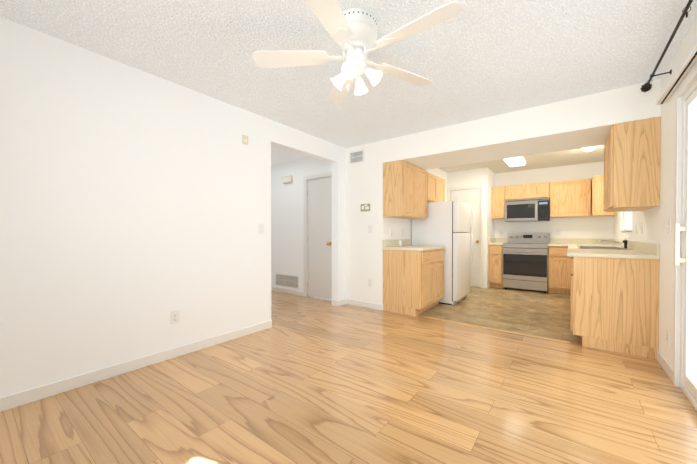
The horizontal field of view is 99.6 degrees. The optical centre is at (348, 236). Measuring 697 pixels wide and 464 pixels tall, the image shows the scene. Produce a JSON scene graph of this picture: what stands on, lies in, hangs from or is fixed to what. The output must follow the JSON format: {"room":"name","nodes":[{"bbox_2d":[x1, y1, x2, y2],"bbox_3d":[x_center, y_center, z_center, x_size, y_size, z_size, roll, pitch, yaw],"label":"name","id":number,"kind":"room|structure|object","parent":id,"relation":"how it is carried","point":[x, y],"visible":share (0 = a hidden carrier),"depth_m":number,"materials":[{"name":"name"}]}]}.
{"room":"empty dining room","nodes":[
{"label":"empty dining room","id":0,"kind":"room"},
{"bbox_2d":[0,17,347,397],"bbox_3d":[-1.451,-0.146,2.857,0.126,2.440,4.526,0,1,37],"label":"wall","id":1,"kind":"structure","parent":0,"point":[136,207],"depth_m":2.35,"materials":[{"name":"white paint"}]},
{"bbox_2d":[0,320,271,411],"bbox_3d":[-1.783,1.036,2.314,0.015,0.085,2.932,0,1,37],"label":"baseboard","id":2,"kind":"structure","parent":1,"relation":"attached to","point":[33,395],"depth_m":2.28,"materials":[{"name":"white wood"}]},
{"bbox_2d":[171,310,179,324],"bbox_3d":[-1.545,0.719,2.626,0.008,0.116,0.072,0,1,37],"label":"outlet","id":3,"kind":"object","parent":1,"relation":"attached to","point":[174,317],"visible":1,"depth_m":2.62,"materials":[{"name":"white plastic"}]},
{"bbox_2d":[242,135,247,144],"bbox_3d":[-1.112,-1.044,3.173,0.024,0.090,0.060,0,1,37],"label":"sensor box","id":4,"kind":"object","parent":1,"relation":"attached to","point":[244,139],"visible":0.98,"depth_m":3.16,"materials":[{"name":"beige plastic"}]},
{"bbox_2d":[259,224,263,233],"bbox_3d":[-0.988,-0.090,3.351,0.016,0.116,0.072,0,1,37],"label":"light switch","id":5,"kind":"object","parent":1,"relation":"attached to","point":[261,228],"visible":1,"depth_m":3.35,"materials":[{"name":"white plastic"}]},
{"bbox_2d":[275,273,298,288],"bbox_3d":[-1.143,0.817,5.461,0.640,0.230,0.008,0,1,37],"label":"air vent","id":6,"kind":"object","parent":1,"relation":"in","point":[286,280],"visible":1,"depth_m":5.45,"materials":[{"name":"white plastic"}]},
{"bbox_2d":[282,175,292,183],"bbox_3d":[-1.120,-1.048,5.400,0.230,0.120,0.054,0,1,37],"label":"door chime","id":7,"kind":"object","parent":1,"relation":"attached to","point":[287,179],"visible":1,"depth_m":5.37,"materials":[{"name":"beige plastic"}]},
{"bbox_2d":[271,286,303,295],"bbox_3d":[-1.691,1.006,5.874,2.270,0.085,0.012,0,1,37],"label":"baseboard","id":8,"kind":"structure","parent":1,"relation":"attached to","point":[300,293],"depth_m":5.44,"materials":[{"name":"white wood"}]},
{"bbox_2d":[304,172,331,299],"bbox_3d":[-0.471,0.001,4.999,0.720,2.110,0.179,0,1,37],"label":"door","id":9,"kind":"structure","parent":1,"relation":"attached to","point":[318,247],"depth_m":5.01,"materials":[{"name":"white wood"}]},
{"bbox_2d":[0,291,696,463],"bbox_3d":[-1.292,1.105,2.779,6.887,0.060,4.576,0,1,37],"label":"floor","id":10,"kind":"structure","parent":0,"point":[307,380],"depth_m":1.90,"materials":[{"name":"brown wood"}]},
{"bbox_2d":[423,316,569,342],"bbox_3d":[1.621,1.067,3.447,1.560,0.004,0.040,0,1,37],"label":"threshold strip","id":11,"kind":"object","parent":10,"relation":"on","point":[500,330],"depth_m":3.35,"materials":[{"name":"brown wood"}]},
{"bbox_2d":[0,0,696,172],"bbox_3d":[-0.215,-1.417,4.185,6.887,0.080,8.152,0,1,37],"label":"ceiling","id":12,"kind":"structure","parent":0,"point":[475,60],"depth_m":2.18,"materials":[{"name":"white paint"}]},
{"bbox_2d":[252,0,462,102],"bbox_3d":[0.079,-1.122,1.840,1.233,0.470,1.272,0,1,37],"label":"ceiling fan","id":13,"kind":"object","parent":12,"relation":"hanging from","point":[352,32],"visible":1,"depth_m":1.79,"materials":[{"name":"white"}]},
{"bbox_2d":[504,156,526,166],"bbox_3d":[2.974,-1.349,5.263,0.290,0.074,0.660,0,1,37],"label":"fluorescent ceiling light","id":14,"kind":"object","parent":12,"relation":"attached to","point":[516,161],"visible":0.83,"depth_m":5.17,"materials":[{"name":"white plastic"}]},
{"bbox_2d":[383,79,660,169],"bbox_3d":[1.838,-1.213,3.703,2.775,0.320,0.800,0,1,37],"label":"soffit beam","id":15,"kind":"structure","parent":12,"relation":"attached to","point":[586,121],"depth_m":3.25,"materials":[{"name":"white paint"}]},
{"bbox_2d":[581,146,596,150],"bbox_3d":[3.646,-1.337,4.468,0.200,0.084,0.200,0,1,37],"label":"dome light","id":16,"kind":"object","parent":12,"relation":"attached to","point":[589,148],"visible":0.6,"depth_m":4.42,"materials":[{"name":"white plastic"}]},
{"bbox_2d":[348,140,387,304],"bbox_3d":[0.266,-0.160,4.476,0.656,2.440,0.126,0,1,37],"label":"wall","id":17,"kind":"structure","parent":0,"point":[365,179],"depth_m":4.39,"materials":[{"name":"white paint"}]},
{"bbox_2d":[349,149,363,164],"bbox_3d":[0.123,-1.215,4.489,0.280,0.190,0.008,0,1,37],"label":"air vent","id":18,"kind":"object","parent":17,"relation":"in","point":[357,156],"visible":1,"depth_m":4.49,"materials":[{"name":"white plastic"}]},
{"bbox_2d":[345,299,382,310],"bbox_3d":[0.226,1.018,4.429,0.672,0.085,0.012,0,1,37],"label":"baseboard","id":19,"kind":"structure","parent":17,"relation":"attached to","point":[347,301],"depth_m":4.41,"materials":[{"name":"white wood"}]},
{"bbox_2d":[361,204,369,210],"bbox_3d":[0.252,-0.434,4.401,0.170,0.110,0.005,0,1,37],"label":"thermostat plate","id":20,"kind":"object","parent":17,"relation":"attached to","point":[365,207],"visible":1,"depth_m":4.40,"materials":[{"name":"beige plastic"}]},
{"bbox_2d":[368,279,371,286],"bbox_3d":[0.319,0.681,4.358,0.072,0.116,0.008,0,1,37],"label":"outlet","id":21,"kind":"object","parent":17,"relation":"attached to","point":[369,282],"visible":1,"depth_m":4.35,"materials":[{"name":"white plastic"}]},
{"bbox_2d":[368,225,371,232],"bbox_3d":[0.316,-0.109,4.348,0.072,0.116,0.016,0,1,37],"label":"light switch","id":22,"kind":"object","parent":17,"relation":"attached to","point":[369,228],"visible":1,"depth_m":4.35,"materials":[{"name":"white plastic"}]},
{"bbox_2d":[388,168,447,244],"bbox_3d":[1.579,-0.171,5.774,0.130,2.440,3.472,0,1,37],"label":"wall","id":23,"kind":"structure","parent":0,"point":[396,224],"depth_m":4.82,"materials":[{"name":"white paint"}]},
{"bbox_2d":[383,160,426,218],"bbox_3d":[0.879,-0.671,4.470,0.322,0.773,0.858,0,1,37],"label":"upper cabinet","id":24,"kind":"object","parent":23,"relation":"attached to","point":[404,189],"visible":1,"depth_m":4.18,"materials":[{"name":"brown wood"}]},
{"bbox_2d":[427,172,444,202],"bbox_3d":[1.391,-0.816,5.147,0.322,0.460,0.838,0,1,37],"label":"upper cabinet","id":25,"kind":"object","parent":23,"relation":"attached to","point":[435,188],"visible":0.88,"depth_m":5.00,"materials":[{"name":"brown wood"}]},
{"bbox_2d":[448,168,487,288],"bbox_3d":[2.500,-0.175,6.218,0.806,2.440,0.100,0,1,37],"label":"wall","id":26,"kind":"structure","parent":0,"point":[473,176],"depth_m":5.99,"materials":[{"name":"white paint"}]},
{"bbox_2d":[447,184,484,287],"bbox_3d":[2.462,-0.010,6.215,0.760,2.110,0.153,0,1,37],"label":"door","id":27,"kind":"structure","parent":26,"relation":"attached to","point":[472,196],"depth_m":6.08,"materials":[{"name":"white wood"}]},
{"bbox_2d":[488,169,495,286],"bbox_3d":[3.000,-0.175,6.303,0.110,2.440,0.630,0,1,37],"label":"wall","id":28,"kind":"structure","parent":0,"point":[491,175],"depth_m":6.19,"materials":[{"name":"white paint"}]},
{"bbox_2d":[417,286,581,344],"bbox_3d":[2.704,1.087,4.871,3.027,0.060,3.576,0,1,37],"label":"floor","id":29,"kind":"structure","parent":0,"point":[537,313],"depth_m":4.13,"materials":[{"name":"tile"}]},
{"bbox_2d":[382,239,445,315],"bbox_3d":[0.996,0.553,4.398,0.608,1.015,0.895,0,1,37],"label":"base cabinet","id":30,"kind":"object","parent":29,"relation":"on","point":[413,280],"visible":1,"depth_m":4.09,"materials":[{"name":"brown wood"}]},
{"bbox_2d":[412,200,472,304],"bbox_3d":[1.607,0.243,5.011,0.787,1.625,0.780,0,1,37],"label":"refrigerator","id":31,"kind":"object","parent":29,"relation":"on","point":[448,225],"visible":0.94,"depth_m":4.66,"materials":[{"name":"white painted metal"}]},
{"bbox_2d":[488,238,507,287],"bbox_3d":[3.156,0.538,6.205,0.262,1.015,0.638,0,1,37],"label":"base cabinet","id":32,"kind":"object","parent":29,"relation":"on","point":[495,280],"visible":0.85,"depth_m":5.98,"materials":[{"name":"brown wood"}]},
{"bbox_2d":[503,233,549,292],"bbox_3d":[3.534,0.483,5.864,0.744,1.130,0.690,0,1,37],"label":"range","id":33,"kind":"object","parent":29,"relation":"on","point":[525,260],"visible":1,"depth_m":5.67,"materials":[{"name":"silver metal"}]},
{"bbox_2d":[548,246,567,293],"bbox_3d":[4.014,0.613,5.566,0.370,0.875,0.627,0,1,37],"label":"base cabinet","id":34,"kind":"object","parent":29,"relation":"on","point":[555,253],"depth_m":5.37,"materials":[{"name":"brown wood"}]},
{"bbox_2d":[548,242,567,245],"bbox_3d":[3.987,0.155,5.574,0.317,0.040,0.639,0,1,37],"label":"countertop","id":35,"kind":"structure","parent":34,"relation":"on","point":[551,243],"depth_m":5.41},
{"bbox_2d":[564,254,567,294],"bbox_3d":[4.218,0.684,5.133,0.672,0.740,1.074,0,1,37],"label":"base cabinet","id":36,"kind":"object","parent":29,"relation":"on","point":[565,255],"depth_m":5.28,"materials":[{"name":"brown wood"}]},
{"bbox_2d":[568,266,658,359],"bbox_3d":[2.617,0.703,2.962,0.614,0.740,0.485,0,1,37],"label":"base cabinet","id":37,"kind":"object","parent":29,"relation":"on","point":[614,302],"depth_m":2.73,"materials":[{"name":"brown wood"}]},
{"bbox_2d":[568,242,659,261],"bbox_3d":[3.500,0.168,4.142,0.630,0.040,3.513,0,1,37],"label":"countertop","id":38,"kind":"structure","parent":37,"relation":"on","point":[573,251],"depth_m":2.94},
{"bbox_2d":[577,237,632,249],"bbox_3d":[3.354,0.152,3.874,0.530,0.296,0.876,0,1,37],"label":"sink","id":39,"kind":"object","parent":38,"relation":"in","point":[624,242],"visible":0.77,"depth_m":3.82,"materials":[{"name":"metal"}]},
{"bbox_2d":[496,161,611,238],"bbox_3d":[3.739,-0.175,6.240,2.760,2.440,0.126,0,1,37],"label":"wall","id":40,"kind":"structure","parent":0,"point":[591,227],"depth_m":5.82,"materials":[{"name":"white paint"}]},
{"bbox_2d":[492,186,504,219],"bbox_3d":[3.244,-0.716,6.316,0.256,0.680,0.337,0,1,37],"label":"upper cabinet","id":41,"kind":"object","parent":40,"relation":"attached to","point":[498,203],"visible":0.94,"depth_m":6.19,"materials":[{"name":"brown wood"}]},
{"bbox_2d":[505,182,549,199],"bbox_3d":[3.651,-0.903,6.008,0.758,0.300,0.337,0,1,37],"label":"upper cabinet","id":42,"kind":"object","parent":40,"relation":"attached to","point":[528,191],"visible":0.98,"depth_m":5.86,"materials":[{"name":"brown wood"}]},
{"bbox_2d":[505,198,549,221],"bbox_3d":[3.616,-0.526,5.964,0.744,0.433,0.449,0,1,37],"label":"over-the-range microwave","id":43,"kind":"object","parent":42,"relation":"attached to","point":[529,210],"visible":1,"depth_m":5.80,"materials":[{"name":"silver plastic"}]},
{"bbox_2d":[550,178,590,217],"bbox_3d":[4.200,-0.709,5.595,0.615,0.680,0.337,0,1,37],"label":"upper cabinet","id":44,"kind":"object","parent":40,"relation":"attached to","point":[570,198],"visible":1,"depth_m":5.46,"materials":[{"name":"brown wood"}]},
{"bbox_2d":[550,238,611,245],"bbox_3d":[4.417,0.085,5.637,0.927,0.099,0.020,0,1,37],"label":"backsplash","id":45,"kind":"structure","parent":40,"relation":"attached to","point":[551,239],"depth_m":5.65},
{"bbox_2d":[612,19,696,368],"bbox_3d":[2.484,-0.140,2.161,0.126,2.440,8.152,0,1,37],"label":"wall","id":46,"kind":"structure","parent":0,"point":[654,220],"depth_m":2.41,"materials":[{"name":"white paint"}]},
{"bbox_2d":[591,175,617,216],"bbox_3d":[4.501,-0.706,5.205,0.322,0.680,0.598,0,1,37],"label":"upper cabinet","id":47,"kind":"object","parent":46,"relation":"attached to","point":[597,184],"visible":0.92,"depth_m":5.02,"materials":[{"name":"brown wood"}]},
{"bbox_2d":[620,212,631,233],"bbox_3d":[3.948,-0.459,4.122,0.102,0.855,1.100,0,1,37],"label":"window blinds","id":48,"kind":"object","parent":46,"relation":"attached to","point":[627,221],"visible":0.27,"depth_m":4.30,"materials":[{"name":"white plastic"}]},
{"bbox_2d":[603,117,660,211],"bbox_3d":[2.804,-0.658,2.955,0.322,0.773,0.758,0,1,37],"label":"upper cabinet","id":49,"kind":"object","parent":46,"relation":"attached to","point":[631,166],"visible":1,"depth_m":2.66,"materials":[{"name":"brown wood"}]},
{"bbox_2d":[612,239,659,253],"bbox_3d":[3.744,0.100,3.959,0.020,0.099,3.511,0,1,37],"label":"backsplash","id":50,"kind":"structure","parent":46,"relation":"attached to","point":[649,248],"depth_m":2.98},
{"bbox_2d":[657,350,672,381],"bbox_3d":[2.549,1.036,2.372,0.012,0.085,0.500,0,1,37],"label":"baseboard","id":51,"kind":"structure","parent":46,"relation":"attached to","point":[665,365],"depth_m":2.34,"materials":[{"name":"white wood"}]},
{"bbox_2d":[640,0,692,91],"bbox_3d":[1.810,-1.272,1.478,0.141,0.086,2.714,0,1,37],"label":"curtain rod","id":52,"kind":"object","parent":46,"relation":"attached to","point":[646,86],"visible":1,"depth_m":2.04,"materials":[{"name":"brown metal"}]},
{"bbox_2d":[666,328,669,345],"bbox_3d":[2.514,0.789,2.321,0.008,0.116,0.072,0,1,37],"label":"outlet","id":53,"kind":"object","parent":46,"relation":"attached to","point":[668,336],"visible":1,"depth_m":2.30,"materials":[{"name":"white plastic"}]},
{"bbox_2d":[666,219,670,233],"bbox_3d":[2.511,-0.081,2.316,0.016,0.116,0.072,0,1,37],"label":"light switch","id":54,"kind":"object","parent":46,"relation":"attached to","point":[668,225],"visible":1,"depth_m":2.31,"materials":[{"name":"white plastic"}]},
{"bbox_2d":[656,35,696,104],"bbox_3d":[1.885,-1.111,1.514,0.062,0.077,2.260,0,1,37],"label":"blind headrail","id":55,"kind":"object","parent":46,"relation":"attached to","point":[688,60],"visible":1,"depth_m":1.96,"materials":[{"name":"white plastic"}]},
{"bbox_2d":[673,65,696,409],"bbox_3d":[1.859,0.022,1.362,0.154,2.130,1.930,0,1,37],"label":"sliding door","id":56,"kind":"structure","parent":46,"relation":"attached to","point":[685,299],"depth_m":2.04,"materials":[{"name":"white plastic"}]}
]}

